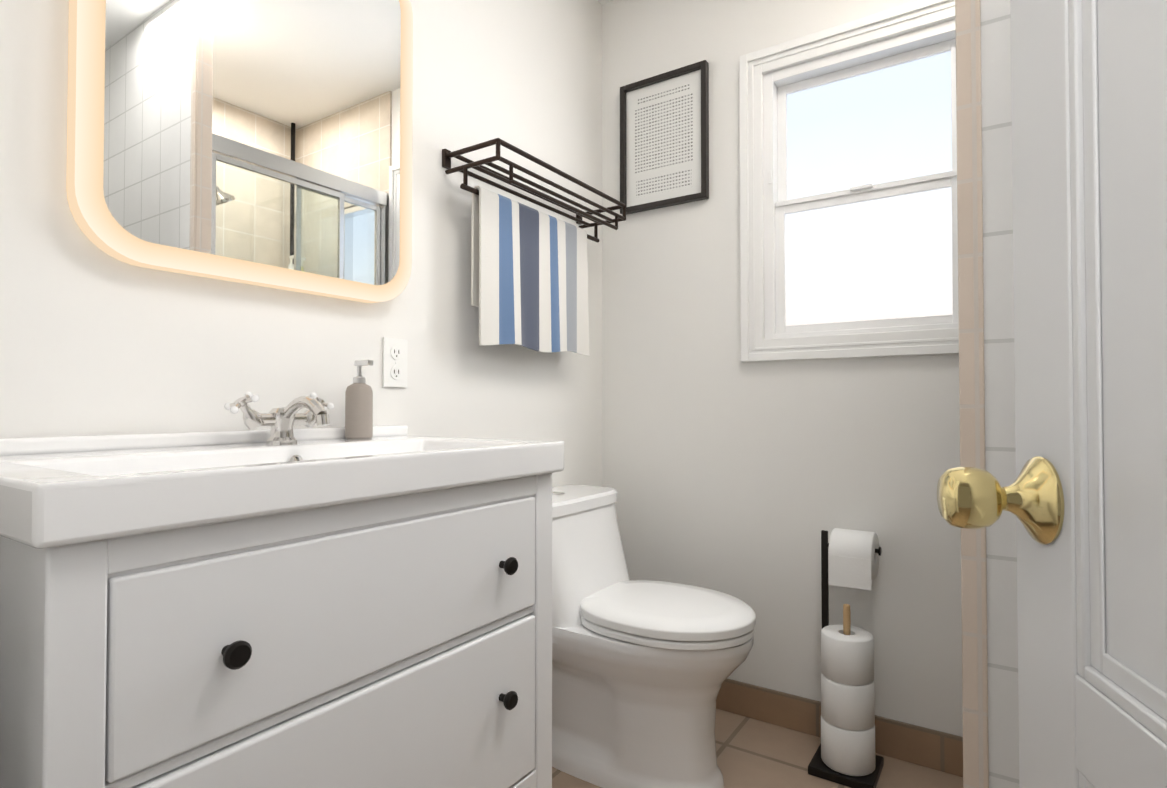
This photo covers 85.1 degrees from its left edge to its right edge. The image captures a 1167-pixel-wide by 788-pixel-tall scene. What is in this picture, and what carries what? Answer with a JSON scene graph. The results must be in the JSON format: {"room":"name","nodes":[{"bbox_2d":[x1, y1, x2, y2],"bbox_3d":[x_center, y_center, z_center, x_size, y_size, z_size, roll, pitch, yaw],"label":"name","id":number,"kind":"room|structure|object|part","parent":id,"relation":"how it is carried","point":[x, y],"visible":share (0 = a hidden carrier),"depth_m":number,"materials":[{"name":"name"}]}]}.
{"room":"bathroom","nodes":[
{"label":"bathroom","id":0,"kind":"room"},
{"bbox_2d":[0,0,601,486],"bbox_3d":[-0.708,-0.224,1.254,0.120,2.440,2.860,-1,-1,34],"label":"wall","id":1,"kind":"structure","parent":0,"point":[94,340],"depth_m":1.41,"materials":[{"name":"white paint"}]},
{"bbox_2d":[66,0,412,302],"bbox_3d":[-0.608,-0.611,1.261,0.034,0.800,0.661,-1,-1,34],"label":"mirror","id":2,"kind":"object","parent":1,"relation":"attached to","point":[265,143],"visible":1,"depth_m":1.20,"materials":[{"name":"clear glass"}]},
{"bbox_2d":[382,337,407,386],"bbox_3d":[-0.450,-0.075,1.522,0.008,0.116,0.070,-1,-1,34],"label":"electrical outlet","id":3,"kind":"object","parent":1,"relation":"attached to","point":[394,362],"visible":1,"depth_m":1.52,"materials":[{"name":"white plastic"}]},
{"bbox_2d":[442,138,625,355],"bbox_3d":[-0.112,-0.379,1.869,0.190,0.512,0.644,-1,-1,34],"label":"towel rail","id":4,"kind":"object","parent":1,"relation":"attached to","point":[529,277],"visible":1,"depth_m":1.79,"materials":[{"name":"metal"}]},
{"bbox_2d":[471,186,588,355],"bbox_3d":[-0.139,-0.332,1.863,0.055,0.418,0.501,-1,-1,34],"label":"towel","id":5,"kind":"object","parent":4,"relation":"hanging from","point":[529,266],"depth_m":1.80,"materials":[{"name":"fabric"}]},
{"bbox_2d":[597,0,612,4],"bbox_3d":[0.174,-1.484,0.688,2.240,0.060,2.860,-1,-1,34],"label":"ceiling","id":6,"kind":"structure","parent":0,"point":[602,2],"depth_m":2.31,"materials":[{"name":"white paint"}]},
{"bbox_2d":[552,709,962,787],"bbox_3d":[0.174,1.015,0.645,2.240,0.060,2.860,-1,-1,34],"label":"floor","id":7,"kind":"structure","parent":0,"point":[752,753],"depth_m":1.72,"materials":[{"name":"tile"}]},
{"bbox_2d":[0,360,563,787],"bbox_3d":[-0.464,0.457,1.046,0.494,1.070,0.830,-1,-1,34],"label":"bathroom vanity","id":8,"kind":"object","parent":7,"relation":"on","point":[359,600],"visible":1,"depth_m":0.82,"materials":[{"name":"white paint"}]},
{"bbox_2d":[224,392,333,443],"bbox_3d":[-0.523,0.044,1.168,0.170,0.097,0.205,-1,-1,34],"label":"faucet","id":9,"kind":"object","parent":8,"relation":"on","point":[281,420],"depth_m":1.17,"materials":[{"name":"silver metal"}]},
{"bbox_2d":[0,425,563,579],"bbox_3d":[-0.468,0.132,1.054,0.485,0.131,0.830,-1,-1,34],"label":"sink","id":10,"kind":"object","parent":8,"relation":"in","point":[176,505],"depth_m":0.82,"materials":[{"name":"white ceramic"}]},
{"bbox_2d":[552,485,755,787],"bbox_3d":[0.121,0.645,1.732,0.693,0.718,0.432,-1,-1,34],"label":"toilet","id":11,"kind":"object","parent":7,"relation":"on","point":[642,670],"visible":0.88,"depth_m":1.60,"materials":[{"name":"white ceramic"}]},
{"bbox_3d":[0.214,0.569,1.671,0.468,0.059,0.372,-1,-1,34],"label":"seat","id":12,"kind":"part","parent":11,"relation":"part of","materials":[{"name":"white plastic"}]},
{"bbox_2d":[808,528,883,787],"bbox_3d":[0.716,0.690,1.726,0.160,0.627,0.210,-1,-1,34],"label":"toilet paper stand","id":13,"kind":"object","parent":7,"relation":"on","point":[844,755],"visible":1,"depth_m":1.66,"materials":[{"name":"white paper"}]},
{"bbox_2d":[602,0,962,736],"bbox_3d":[0.934,-0.215,1.806,2.000,2.440,0.120,-1,-1,34],"label":"wall","id":14,"kind":"structure","parent":0,"point":[726,470],"depth_m":2.00,"materials":[{"name":"white paint"}]},
{"bbox_2d":[620,60,708,214],"bbox_3d":[0.270,-0.864,2.170,0.325,0.450,0.026,-1,-1,34],"label":"picture frame","id":15,"kind":"object","parent":14,"relation":"attached to","point":[664,139],"visible":0.96,"depth_m":2.17,"materials":[{"name":"black"}]},
{"bbox_2d":[716,678,962,776],"bbox_3d":[0.564,0.957,1.953,1.140,0.102,0.012,-1,-1,34],"label":"baseboard","id":16,"kind":"structure","parent":14,"relation":"attached to","point":[925,747],"depth_m":1.84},
{"bbox_2d":[740,0,958,361],"bbox_3d":[0.820,-0.588,1.863,0.701,0.968,0.124,-1,-1,34],"label":"window","id":17,"kind":"structure","parent":14,"relation":"in","point":[848,228],"depth_m":1.87,"materials":[{"name":"white paint"}]},
{"bbox_2d":[955,0,1019,787],"bbox_3d":[0.904,-0.234,0.712,0.835,2.440,0.058,-1,-1,34],"label":"wall","id":18,"kind":"structure","parent":0,"point":[990,705],"depth_m":0.90,"materials":[{"name":"tile"}]},
{"bbox_3d":[-0.086,-0.084,0.123,1.023,2.120,0.151,-1,-1,34],"label":"door frame","id":19,"kind":"structure","parent":0,"visible":0},
{"bbox_2d":[937,0,1166,787],"bbox_3d":[0.375,-0.042,0.296,0.209,2.018,0.742,0,-1,14],"label":"door","id":20,"kind":"structure","parent":19,"relation":"attached to","point":[1083,497],"depth_m":0.53,"materials":[{"name":"white paint"}]},
{"bbox_3d":[0.451,0.100,0.603,0.209,0.082,0.104,0,-1,14],"label":"knob","id":21,"kind":"part","parent":20,"relation":"part of","materials":[{"name":"gold metal"}]}
]}

